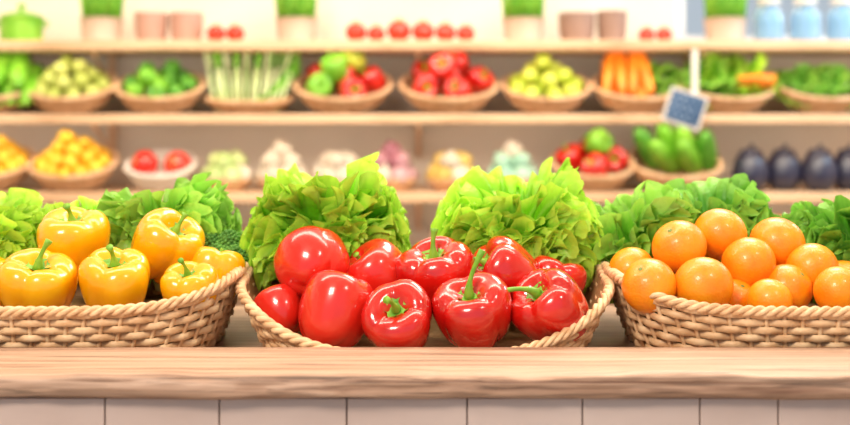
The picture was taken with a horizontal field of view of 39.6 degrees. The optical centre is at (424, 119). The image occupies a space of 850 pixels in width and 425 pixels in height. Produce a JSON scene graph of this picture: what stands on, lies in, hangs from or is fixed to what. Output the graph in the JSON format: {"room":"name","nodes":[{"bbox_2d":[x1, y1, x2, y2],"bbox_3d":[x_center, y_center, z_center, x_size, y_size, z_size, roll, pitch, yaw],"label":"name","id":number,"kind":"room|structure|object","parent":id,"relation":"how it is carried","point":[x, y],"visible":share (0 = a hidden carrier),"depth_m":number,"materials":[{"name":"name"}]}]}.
{"room":"food shop","nodes":[
{"label":"food shop","id":0,"kind":"room"},
{"bbox_2d":[0,0,849,305],"bbox_3d":[0.000,-0.049,3.792,5.000,2.400,0.055,0,0,0],"label":"wall","id":1,"kind":"structure","parent":0,"point":[309,141],"depth_m":3.76,"materials":[{"name":"paint"}]},
{"bbox_2d":[676,0,684,35],"bbox_3d":[0.815,-0.744,3.790,0.030,0.950,0.040,0,0,0],"label":"frame","id":2,"kind":"object","parent":1,"relation":"attached to","point":[680,4],"visible":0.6,"depth_m":3.77,"materials":[{"name":"paint"}]},
{"bbox_2d":[676,36,825,39],"bbox_3d":[1.500,-0.254,3.790,1.400,0.030,0.040,0,0,0],"label":"shelf","id":3,"kind":"object","parent":1,"relation":"on","point":[677,37],"visible":0.2,"depth_m":3.77,"materials":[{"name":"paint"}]},
{"bbox_3d":[0.000,1.176,1.170,5.000,0.050,5.500,0,0,0],"label":"floor","id":4,"kind":"structure","parent":0,"visible":0},
{"bbox_2d":[0,306,849,424],"bbox_3d":[0.000,0.700,1.453,3.200,0.901,0.594,0,0,0],"label":"countertop","id":5,"kind":"structure","parent":4,"relation":"on","point":[238,380],"depth_m":1.18,"materials":[{"name":"brown wood"}]},
{"bbox_2d":[0,261,249,346],"bbox_3d":[-0.462,0.228,1.465,0.482,0.098,0.314,0,0,0],"label":"woven basket","id":6,"kind":"object","parent":5,"relation":"on","point":[176,321],"visible":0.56,"depth_m":1.33,"materials":[{"name":"wicker"}]},
{"bbox_2d":[0,257,6,306],"bbox_3d":[-0.535,0.204,1.479,0.073,0.070,0.076,0,0,0],"label":"bell pepper","id":7,"kind":"object","parent":6,"relation":"in","point":[2,260],"visible":0.12,"depth_m":1.46,"materials":[{"name":"yellow food"}]},
{"bbox_2d":[0,188,54,258],"bbox_3d":[-0.578,0.168,1.595,0.176,0.150,0.196,0,0,1],"label":"lettuce","id":8,"kind":"object","parent":6,"relation":"in","point":[19,207],"visible":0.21,"depth_m":1.54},
{"bbox_2d":[0,238,77,306],"bbox_3d":[-0.454,0.187,1.386,0.090,0.098,0.085,0,0,8],"label":"bell pepper","id":9,"kind":"object","parent":6,"relation":"in","point":[36,277],"visible":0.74,"depth_m":1.36,"materials":[{"name":"yellow food"}]},
{"bbox_2d":[33,196,102,247],"bbox_3d":[-0.463,0.160,1.620,0.126,0.111,0.167,0,0,0],"label":"lettuce","id":10,"kind":"object","parent":6,"relation":"in","point":[87,204],"visible":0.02,"depth_m":1.62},
{"bbox_2d":[36,203,110,268],"bbox_3d":[-0.441,0.150,1.470,0.088,0.095,0.094,0,0,24],"label":"bell pepper","id":11,"kind":"object","parent":6,"relation":"in","point":[75,232],"visible":0.69,"depth_m":1.44,"materials":[{"name":"yellow food"}]},
{"bbox_2d":[78,244,149,305],"bbox_3d":[-0.363,0.189,1.385,0.085,0.092,0.084,0,0,19],"label":"bell pepper","id":12,"kind":"object","parent":6,"relation":"in","point":[110,275],"visible":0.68,"depth_m":1.36,"materials":[{"name":"yellow food"}]},
{"bbox_2d":[131,208,204,283],"bbox_3d":[-0.319,0.158,1.467,0.091,0.096,0.091,0,0,-14],"label":"bell pepper","id":13,"kind":"object","parent":6,"relation":"in","point":[164,236],"visible":0.79,"depth_m":1.44,"materials":[{"name":"yellow food"}]},
{"bbox_2d":[96,172,242,291],"bbox_3d":[-0.342,0.150,1.623,0.208,0.158,0.236,0,0,3],"label":"lettuce","id":14,"kind":"object","parent":6,"relation":"in","point":[212,208],"visible":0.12,"depth_m":1.53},
{"bbox_2d":[160,258,218,310],"bbox_3d":[-0.276,0.196,1.382,0.067,0.074,0.064,0,0,19],"label":"bell pepper","id":15,"kind":"object","parent":6,"relation":"in","point":[182,277],"visible":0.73,"depth_m":1.36,"materials":[{"name":"yellow food"}]},
{"bbox_2d":[191,246,245,297],"bbox_3d":[-0.261,0.195,1.467,0.072,0.078,0.068,0,0,-18],"label":"bell pepper","id":16,"kind":"object","parent":6,"relation":"in","point":[224,262],"visible":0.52,"depth_m":1.44,"materials":[{"name":"yellow food"}]},
{"bbox_2d":[204,229,248,261],"bbox_3d":[-0.259,0.185,1.531,0.100,0.088,0.096,0,0,-43],"label":"broccoli","id":17,"kind":"object","parent":6,"relation":"in","point":[229,239],"visible":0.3,"depth_m":1.51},
{"bbox_2d":[235,263,614,346],"bbox_3d":[0.000,0.230,1.465,0.462,0.097,0.330,0,0,0],"label":"woven basket","id":18,"kind":"object","parent":5,"relation":"on","point":[598,295],"visible":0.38,"depth_m":1.37,"materials":[{"name":"wicker"}]},
{"bbox_2d":[253,284,300,332],"bbox_3d":[-0.177,0.232,1.426,0.066,0.071,0.073,0,0,-17],"label":"tomato","id":19,"kind":"object","parent":18,"relation":"in","point":[280,302],"visible":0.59,"depth_m":1.40,"materials":[{"name":"red food"}]},
{"bbox_2d":[273,226,349,296],"bbox_3d":[-0.137,0.174,1.448,0.093,0.090,0.089,0,0,-34],"label":"tomato","id":20,"kind":"object","parent":18,"relation":"in","point":[306,251],"visible":0.71,"depth_m":1.42,"materials":[{"name":"red food"}]},
{"bbox_2d":[239,152,410,290],"bbox_3d":[-0.131,0.143,1.599,0.226,0.200,0.268,0,0,0],"label":"lettuce","id":21,"kind":"object","parent":18,"relation":"in","point":[361,208],"visible":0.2,"depth_m":1.50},
{"bbox_2d":[298,270,372,346],"bbox_3d":[-0.106,0.222,1.380,0.090,0.095,0.091,0,0,18],"label":"bell pepper","id":22,"kind":"object","parent":18,"relation":"in","point":[331,304],"visible":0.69,"depth_m":1.34,"materials":[{"name":"red food"}]},
{"bbox_2d":[347,238,401,289],"bbox_3d":[-0.062,0.193,1.458,0.091,0.092,0.084,0,0,-17],"label":"tomato","id":23,"kind":"object","parent":18,"relation":"in","point":[374,261],"visible":0.46,"depth_m":1.42,"materials":[{"name":"red food"}]},
{"bbox_2d":[360,279,431,346],"bbox_3d":[-0.031,0.230,1.359,0.081,0.092,0.093,0,0,11],"label":"bell pepper","id":24,"kind":"object","parent":18,"relation":"in","point":[398,313],"visible":0.91,"depth_m":1.33,"materials":[{"name":"red food"}]},
{"bbox_2d":[395,228,473,300],"bbox_3d":[0.015,0.185,1.436,0.096,0.108,0.089,0,0,-43],"label":"bell pepper","id":25,"kind":"object","parent":18,"relation":"in","point":[434,260],"visible":0.66,"depth_m":1.41,"materials":[{"name":"red food"}]},
{"bbox_2d":[431,248,511,346],"bbox_3d":[0.056,0.209,1.362,0.093,0.127,0.088,0,0,-42],"label":"bell pepper","id":26,"kind":"object","parent":18,"relation":"in","point":[475,309],"visible":0.93,"depth_m":1.33,"materials":[{"name":"red food"}]},
{"bbox_2d":[473,236,539,299],"bbox_3d":[0.097,0.190,1.444,0.096,0.095,0.094,0,0,3],"label":"bell pepper","id":27,"kind":"object","parent":18,"relation":"in","point":[504,257],"visible":0.48,"depth_m":1.41,"materials":[{"name":"red food"}]},
{"bbox_2d":[430,157,603,293],"bbox_3d":[0.114,0.147,1.600,0.235,0.193,0.261,0,0,-8],"label":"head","id":28,"kind":"object","parent":18,"relation":"in","point":[550,214],"visible":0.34,"depth_m":1.50},
{"bbox_2d":[507,268,588,341],"bbox_3d":[0.137,0.219,1.374,0.106,0.093,0.097,0,0,17],"label":"bell pepper","id":29,"kind":"object","parent":18,"relation":"in","point":[545,302],"visible":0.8,"depth_m":1.34,"materials":[{"name":"red food"}]},
{"bbox_2d":[534,254,586,291],"bbox_3d":[0.167,0.204,1.479,0.072,0.072,0.071,0,0,19],"label":"bell pepper","id":30,"kind":"object","parent":18,"relation":"in","point":[577,272],"visible":0.4,"depth_m":1.46,"materials":[{"name":"red food"}]},
{"bbox_2d":[588,180,700,303],"bbox_3d":[0.272,0.161,1.595,0.174,0.159,0.216,0,0,1],"label":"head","id":31,"kind":"object","parent":18,"relation":"in","point":[633,220],"visible":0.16,"depth_m":1.51},
{"bbox_2d":[600,261,849,346],"bbox_3d":[0.462,0.228,1.465,0.482,0.098,0.314,0,0,0],"label":"woven basket","id":32,"kind":"object","parent":5,"relation":"on","point":[675,322],"visible":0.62,"depth_m":1.33,"materials":[{"name":"wicker"}]},
{"bbox_2d":[609,247,651,284],"bbox_3d":[0.254,0.185,1.450,0.056,0.057,0.058,0,0,25],"label":"orange","id":33,"kind":"object","parent":32,"relation":"in","point":[625,257],"visible":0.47,"depth_m":1.43,"materials":[{"name":"orange food"}]},
{"bbox_2d":[621,258,676,312],"bbox_3d":[0.262,0.194,1.380,0.064,0.064,0.064,0,0,29],"label":"orange","id":34,"kind":"object","parent":32,"relation":"in","point":[642,278],"visible":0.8,"depth_m":1.36,"materials":[{"name":"orange food"}]},
{"bbox_2d":[652,220,706,272],"bbox_3d":[0.310,0.155,1.440,0.066,0.065,0.064,0,0,23],"label":"orange","id":35,"kind":"object","parent":32,"relation":"in","point":[675,243],"visible":0.74,"depth_m":1.42,"materials":[{"name":"orange food"}]},
{"bbox_2d":[675,257,733,304],"bbox_3d":[0.325,0.194,1.378,0.068,0.068,0.068,0,0,27],"label":"orange","id":36,"kind":"object","parent":32,"relation":"in","point":[700,279],"visible":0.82,"depth_m":1.35,"materials":[{"name":"orange food"}]},
{"bbox_2d":[663,173,770,261],"bbox_3d":[0.380,0.144,1.643,0.170,0.143,0.215,0,0,0],"label":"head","id":37,"kind":"object","parent":32,"relation":"in","point":[736,194],"visible":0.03,"depth_m":1.59},
{"bbox_2d":[694,209,746,260],"bbox_3d":[0.370,0.144,1.482,0.067,0.065,0.066,0,0,29],"label":"orange","id":38,"kind":"object","parent":32,"relation":"in","point":[720,228],"visible":0.8,"depth_m":1.46,"materials":[{"name":"orange food"}]},
{"bbox_2d":[728,279,750,305],"bbox_3d":[0.372,0.216,1.415,0.052,0.051,0.051,0,0,26],"label":"orange","id":39,"kind":"object","parent":32,"relation":"in","point":[741,288],"visible":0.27,"depth_m":1.39,"materials":[{"name":"orange food"}]},
{"bbox_2d":[721,237,775,285],"bbox_3d":[0.393,0.175,1.435,0.065,0.065,0.065,0,0,20],"label":"orange","id":40,"kind":"object","parent":32,"relation":"in","point":[750,260],"visible":0.79,"depth_m":1.41,"materials":[{"name":"orange food"}]},
{"bbox_2d":[747,279,792,306],"bbox_3d":[0.400,0.210,1.370,0.052,0.051,0.050,0,0,30],"label":"orange","id":41,"kind":"object","parent":32,"relation":"in","point":[764,292],"visible":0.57,"depth_m":1.35,"materials":[{"name":"orange food"}]},
{"bbox_2d":[749,217,805,265],"bbox_3d":[0.442,0.156,1.482,0.069,0.067,0.068,0,0,27],"label":"orange","id":42,"kind":"object","parent":32,"relation":"in","point":[782,235],"visible":0.61,"depth_m":1.46,"materials":[{"name":"orange food"}]},
{"bbox_2d":[757,201,809,229],"bbox_3d":[0.475,0.164,1.626,0.110,0.109,0.150,0,0,0],"label":"bunch","id":43,"kind":"object","parent":32,"relation":"in","point":[796,216],"visible":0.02,"depth_m":1.56,"materials":[{"name":"green plant"}]},
{"bbox_2d":[768,264,812,306],"bbox_3d":[0.436,0.203,1.420,0.059,0.059,0.060,0,0,20],"label":"orange","id":44,"kind":"object","parent":32,"relation":"in","point":[794,278],"visible":0.56,"depth_m":1.40,"materials":[{"name":"orange food"}]},
{"bbox_2d":[786,243,838,284],"bbox_3d":[0.472,0.182,1.440,0.062,0.063,0.064,0,0,24],"label":"orange","id":45,"kind":"object","parent":32,"relation":"in","point":[812,258],"visible":0.56,"depth_m":1.42,"materials":[{"name":"orange food"}]},
{"bbox_2d":[781,195,849,303],"bbox_3d":[0.580,0.163,1.587,0.196,0.165,0.230,0,0,-2],"label":"bunch","id":46,"kind":"object","parent":32,"relation":"in","point":[829,225],"visible":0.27,"depth_m":1.52,"materials":[{"name":"green plant"}]},
{"bbox_2d":[813,266,849,307],"bbox_3d":[0.483,0.200,1.380,0.056,0.058,0.058,0,0,20],"label":"orange","id":47,"kind":"object","parent":32,"relation":"in","point":[831,287],"visible":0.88,"depth_m":1.36,"materials":[{"name":"orange food"}]},
{"bbox_2d":[838,260,849,268],"bbox_3d":[0.520,0.206,1.465,0.064,0.063,0.062,0,0,24],"label":"orange","id":48,"kind":"object","parent":32,"relation":"in","point":[842,263],"visible":0.1,"depth_m":1.45,"materials":[{"name":"orange food"}]},
{"bbox_2d":[0,40,849,228],"bbox_3d":[0.000,0.451,3.580,4.280,1.400,0.360,0,0,0],"label":"wooden shelf unit","id":49,"kind":"object","parent":4,"relation":"on","point":[418,195],"visible":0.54,"depth_m":3.40,"materials":[{"name":"brown wood"}]},
{"bbox_2d":[0,135,35,190],"bbox_3d":[-1.300,0.118,3.524,0.267,0.184,0.230,0,0,3],"label":"basket","id":50,"kind":"object","parent":49,"relation":"on","point":[14,158],"visible":0.98,"depth_m":3.50,"materials":[{"name":"food"}]},
{"bbox_2d":[0,53,44,113],"bbox_3d":[-1.291,-0.113,3.524,0.295,0.190,0.233,0,0,0],"label":"basket","id":51,"kind":"object","parent":49,"relation":"on","point":[18,75],"visible":0.95,"depth_m":3.47,"materials":[{"name":"food"}]},
{"bbox_2d":[0,3,48,39],"bbox_3d":[-1.210,-0.290,3.540,0.133,0.121,0.133,0,0,39],"label":"cooking pot","id":52,"kind":"object","parent":49,"relation":"on","point":[20,24],"visible":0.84,"depth_m":3.49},
{"bbox_2d":[27,130,118,191],"bbox_3d":[-1.050,0.120,3.524,0.267,0.180,0.230,0,0,3],"label":"basket","id":53,"kind":"object","parent":49,"relation":"on","point":[71,163],"visible":1,"depth_m":3.46,"materials":[{"name":"food"}]},
{"bbox_2d":[28,55,117,113],"bbox_3d":[-1.055,-0.105,3.524,0.282,0.175,0.245,0,0,0],"label":"basket","id":54,"kind":"object","parent":49,"relation":"on","point":[69,86],"visible":0.94,"depth_m":3.46,"materials":[{"name":"food"}]},
{"bbox_2d":[79,0,123,39],"bbox_3d":[-0.966,-0.333,3.539,0.139,0.207,0.135,0,0,26],"label":"potted grass","id":55,"kind":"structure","parent":49,"relation":"on","point":[100,19],"depth_m":3.49,"materials":[{"name":"ceramic"}]},
{"bbox_2d":[134,12,168,39],"bbox_3d":[-0.820,-0.275,3.540,0.100,0.090,0.100,0,0,0],"label":"ceramic cup","id":56,"kind":"object","parent":49,"relation":"on","point":[148,25],"visible":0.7,"depth_m":3.50,"materials":[{"name":"pink ceramic"}]},
{"bbox_2d":[123,149,196,190],"bbox_3d":[-0.790,0.149,3.524,0.217,0.121,0.187,0,0,3],"label":"bowl","id":57,"kind":"object","parent":49,"relation":"on","point":[154,170],"visible":0.93,"depth_m":3.49,"materials":[{"name":"white ceramic"}]},
{"bbox_2d":[114,60,206,113],"bbox_3d":[-0.790,-0.100,3.524,0.282,0.164,0.245,0,0,0],"label":"basket","id":58,"kind":"object","parent":49,"relation":"on","point":[170,89],"visible":1,"depth_m":3.47,"materials":[{"name":"food"}]},
{"bbox_2d":[169,12,203,39],"bbox_3d":[-0.715,-0.275,3.540,0.100,0.090,0.100,0,0,0],"label":"ceramic cup","id":59,"kind":"object","parent":49,"relation":"on","point":[183,25],"visible":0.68,"depth_m":3.50,"materials":[{"name":"pink ceramic"}]},
{"bbox_2d":[206,23,225,39],"bbox_3d":[-0.619,-0.260,3.500,0.056,0.058,0.056,0,0,0],"label":"tomato","id":60,"kind":"object","parent":49,"relation":"on","point":[214,32],"visible":0.8,"depth_m":3.48,"materials":[{"name":"red food"}]},
{"bbox_2d":[201,148,252,190],"bbox_3d":[-0.590,0.148,3.510,0.159,0.125,0.151,0,0,0],"label":"bowl","id":61,"kind":"object","parent":49,"relation":"on","point":[226,167],"visible":0.86,"depth_m":3.46,"materials":[{"name":"wicker"}]},
{"bbox_2d":[226,23,244,39],"bbox_3d":[-0.562,-0.260,3.500,0.056,0.058,0.056,0,0,0],"label":"tomato","id":62,"kind":"object","parent":49,"relation":"on","point":[234,32],"visible":0.8,"depth_m":3.48,"materials":[{"name":"red food"}]},
{"bbox_2d":[204,52,299,113],"bbox_3d":[-0.517,-0.121,3.540,0.288,0.206,0.247,0,0,0],"label":"basket","id":63,"kind":"object","parent":49,"relation":"on","point":[277,98],"visible":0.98,"depth_m":3.51,"materials":[{"name":"food"}]},
{"bbox_2d":[255,139,307,186],"bbox_3d":[-0.426,0.133,3.510,0.158,0.155,0.151,0,0,0],"label":"bowl","id":64,"kind":"object","parent":49,"relation":"on","point":[281,156],"visible":0.62,"depth_m":3.48,"materials":[{"name":"food"}]},
{"bbox_2d":[275,0,317,39],"bbox_3d":[-0.389,-0.333,3.539,0.138,0.206,0.133,0,0,9],"label":"potted grass","id":65,"kind":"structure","parent":49,"relation":"on","point":[296,19],"depth_m":3.49,"materials":[{"name":"ceramic"}]},
{"bbox_2d":[311,149,357,182],"bbox_3d":[-0.260,0.148,3.510,0.153,0.125,0.152,0,0,-10],"label":"bowl","id":66,"kind":"object","parent":49,"relation":"on","point":[334,164],"visible":0.5,"depth_m":3.46,"materials":[{"name":"wicker"}]},
{"bbox_2d":[292,52,392,113],"bbox_3d":[-0.245,-0.118,3.524,0.301,0.201,0.259,0,0,0],"label":"basket","id":67,"kind":"object","parent":49,"relation":"on","point":[342,83],"visible":0.99,"depth_m":3.45,"materials":[{"name":"food"}]},
{"bbox_2d":[345,20,366,39],"bbox_3d":[-0.204,-0.264,3.500,0.064,0.066,0.064,0,0,0],"label":"tomato","id":68,"kind":"object","parent":49,"relation":"on","point":[355,30],"visible":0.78,"depth_m":3.48,"materials":[{"name":"red food"}]},
{"bbox_2d":[367,23,384,39],"bbox_3d":[-0.144,-0.258,3.500,0.054,0.056,0.054,0,0,0],"label":"tomato","id":69,"kind":"object","parent":49,"relation":"on","point":[376,32],"visible":0.79,"depth_m":3.48,"materials":[{"name":"red food"}]},
{"bbox_2d":[375,140,417,190],"bbox_3d":[-0.100,0.135,3.510,0.159,0.152,0.151,0,0,0],"label":"bowl","id":70,"kind":"object","parent":49,"relation":"on","point":[394,164],"visible":0.76,"depth_m":3.47,"materials":[{"name":"wicker"}]},
{"bbox_2d":[387,17,410,39],"bbox_3d":[-0.077,-0.268,3.500,0.072,0.074,0.072,0,0,0],"label":"tomato","id":71,"kind":"object","parent":49,"relation":"on","point":[398,29],"visible":0.84,"depth_m":3.48,"materials":[{"name":"red food"}]},
{"bbox_2d":[412,18,434,39],"bbox_3d":[-0.005,-0.266,3.500,0.068,0.070,0.068,0,0,0],"label":"tomato","id":72,"kind":"object","parent":49,"relation":"on","point":[422,30],"visible":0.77,"depth_m":3.48,"materials":[{"name":"red food"}]},
{"bbox_2d":[435,21,455,39],"bbox_3d":[0.061,-0.263,3.500,0.062,0.064,0.062,0,0,0],"label":"tomato","id":73,"kind":"object","parent":49,"relation":"on","point":[444,31],"visible":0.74,"depth_m":3.48,"materials":[{"name":"red food"}]},
{"bbox_2d":[398,52,498,113],"bbox_3d":[0.070,-0.116,3.524,0.306,0.197,0.264,0,0,0],"label":"basket","id":74,"kind":"object","parent":49,"relation":"on","point":[446,83],"visible":1,"depth_m":3.45,"materials":[{"name":"food"}]},
{"bbox_2d":[425,149,472,190],"bbox_3d":[0.080,0.149,3.510,0.158,0.124,0.151,0,0,0],"label":"bowl","id":75,"kind":"object","parent":49,"relation":"on","point":[447,167],"visible":0.82,"depth_m":3.46,"materials":[{"name":"wicker"}]},
{"bbox_2d":[456,23,474,39],"bbox_3d":[0.121,-0.260,3.500,0.056,0.058,0.056,0,0,0],"label":"tomato","id":76,"kind":"object","parent":49,"relation":"on","point":[464,32],"visible":0.84,"depth_m":3.48,"materials":[{"name":"red food"}]},
{"bbox_2d":[487,140,537,182],"bbox_3d":[0.260,0.135,3.510,0.154,0.152,0.152,0,0,8],"label":"bowl","id":77,"kind":"object","parent":49,"relation":"on","point":[512,159],"visible":0.64,"depth_m":3.47,"materials":[{"name":"food"}]},
{"bbox_2d":[502,0,544,39],"bbox_3d":[0.290,-0.333,3.538,0.140,0.207,0.137,0,0,0],"label":"potted grass","id":78,"kind":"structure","parent":49,"relation":"on","point":[522,19],"depth_m":3.49,"materials":[{"name":"ceramic"}]},
{"bbox_2d":[500,54,591,113],"bbox_3d":[0.360,-0.108,3.524,0.282,0.180,0.245,0,0,0],"label":"basket","id":79,"kind":"object","parent":49,"relation":"on","point":[543,86],"visible":1,"depth_m":3.47,"materials":[{"name":"food"}]},
{"bbox_2d":[558,11,594,39],"bbox_3d":[0.455,-0.275,3.540,0.110,0.090,0.110,0,0,0],"label":"ceramic cup","id":80,"kind":"object","parent":49,"relation":"on","point":[575,25],"visible":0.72,"depth_m":3.49,"materials":[{"name":"pink ceramic"}]},
{"bbox_2d":[551,128,635,190],"bbox_3d":[0.500,0.117,3.524,0.257,0.186,0.222,0,0,-4],"label":"basket","id":81,"kind":"object","parent":49,"relation":"on","point":[603,166],"visible":0.86,"depth_m":3.48,"materials":[{"name":"food"}]},
{"bbox_2d":[597,10,626,39],"bbox_3d":[0.560,-0.278,3.540,0.090,0.095,0.090,0,0,0],"label":"ceramic cup","id":82,"kind":"object","parent":49,"relation":"on","point":[611,24],"visible":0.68,"depth_m":3.50,"materials":[{"name":"pink ceramic"}]},
{"bbox_2d":[590,52,682,113],"bbox_3d":[0.641,-0.117,3.537,0.291,0.198,0.258,0,0,0],"label":"basket","id":83,"kind":"object","parent":49,"relation":"on","point":[633,84],"visible":0.88,"depth_m":3.49,"materials":[{"name":"food"}]},
{"bbox_2d":[638,25,654,39],"bbox_3d":[0.661,-0.256,3.520,0.050,0.052,0.050,0,0,0],"label":"tomato","id":84,"kind":"object","parent":49,"relation":"on","point":[646,33],"visible":0.8,"depth_m":3.50,"materials":[{"name":"red food"}]},
{"bbox_2d":[655,25,671,39],"bbox_3d":[0.713,-0.256,3.520,0.050,0.052,0.050,0,0,0],"label":"tomato","id":85,"kind":"object","parent":49,"relation":"on","point":[663,33],"visible":0.77,"depth_m":3.50,"materials":[{"name":"red food"}]},
{"bbox_2d":[628,124,723,183],"bbox_3d":[0.745,0.107,3.524,0.287,0.206,0.247,0,0,-3],"label":"basket","id":86,"kind":"object","parent":49,"relation":"on","point":[675,154],"visible":0.83,"depth_m":3.48,"materials":[{"name":"food"}]},
{"bbox_2d":[661,49,708,130],"bbox_3d":[0.745,-0.085,3.385,0.137,0.235,0.014,0,0,0],"label":"price tag","id":87,"kind":"object","parent":49,"relation":"hanging from","point":[684,108],"visible":1,"depth_m":3.38,"materials":[{"name":"blue stone"}]},
{"bbox_2d":[703,0,747,39],"bbox_3d":[0.901,-0.333,3.537,0.134,0.206,0.134,0,0,19],"label":"potted grass","id":88,"kind":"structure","parent":49,"relation":"on","point":[724,19],"depth_m":3.49,"materials":[{"name":"ceramic"}]},
{"bbox_2d":[673,52,781,113],"bbox_3d":[0.903,-0.111,3.524,0.316,0.187,0.238,0,0,-12],"label":"basket","id":89,"kind":"object","parent":49,"relation":"on","point":[732,85],"visible":0.91,"depth_m":3.48,"materials":[{"name":"food"}]},
{"bbox_2d":[731,144,769,190],"bbox_3d":[0.965,0.141,3.500,0.110,0.142,0.110,0,0,0],"label":"aubergine","id":90,"kind":"object","parent":49,"relation":"on","point":[751,161],"visible":0.74,"depth_m":3.46,"materials":[{"name":"purple food"}]},
{"bbox_2d":[753,0,784,39],"bbox_3d":[1.030,-0.296,3.540,0.092,0.133,0.092,0,0,0],"label":"glass jar","id":91,"kind":"object","parent":49,"relation":"on","point":[768,19],"visible":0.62,"depth_m":3.50,"materials":[{"name":"blue glass"}]},
{"bbox_2d":[767,144,800,190],"bbox_3d":[1.070,0.141,3.520,0.110,0.142,0.110,0,0,0],"label":"aubergine","id":92,"kind":"object","parent":49,"relation":"on","point":[784,165],"visible":0.95,"depth_m":3.48,"materials":[{"name":"purple food"}]},
{"bbox_2d":[789,0,820,39],"bbox_3d":[1.140,-0.296,3.540,0.092,0.133,0.092,0,0,0],"label":"glass jar","id":93,"kind":"object","parent":49,"relation":"on","point":[805,19],"visible":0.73,"depth_m":3.50,"materials":[{"name":"glass"}]},
{"bbox_2d":[776,62,849,113],"bbox_3d":[1.184,-0.097,3.523,0.285,0.158,0.241,0,0,19],"label":"basket","id":94,"kind":"object","parent":49,"relation":"on","point":[821,89],"visible":0.99,"depth_m":3.48,"materials":[{"name":"food"}]},
{"bbox_2d":[801,144,838,191],"bbox_3d":[1.165,0.141,3.490,0.110,0.142,0.110,0,0,0],"label":"aubergine","id":95,"kind":"object","parent":49,"relation":"on","point":[819,169],"visible":1,"depth_m":3.45,"materials":[{"name":"purple food"}]},
{"bbox_2d":[826,0,849,39],"bbox_3d":[1.250,-0.296,3.540,0.092,0.133,0.092,0,0,0],"label":"glass jar","id":96,"kind":"object","parent":49,"relation":"on","point":[838,17],"visible":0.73,"depth_m":3.51,"materials":[{"name":"blue glass"}]},
{"bbox_2d":[834,143,849,190],"bbox_3d":[1.265,0.141,3.520,0.110,0.142,0.110,0,0,0],"label":"aubergine","id":97,"kind":"object","parent":49,"relation":"on","point":[842,159],"visible":0.88,"depth_m":3.49,"materials":[{"name":"purple food"}]}
]}

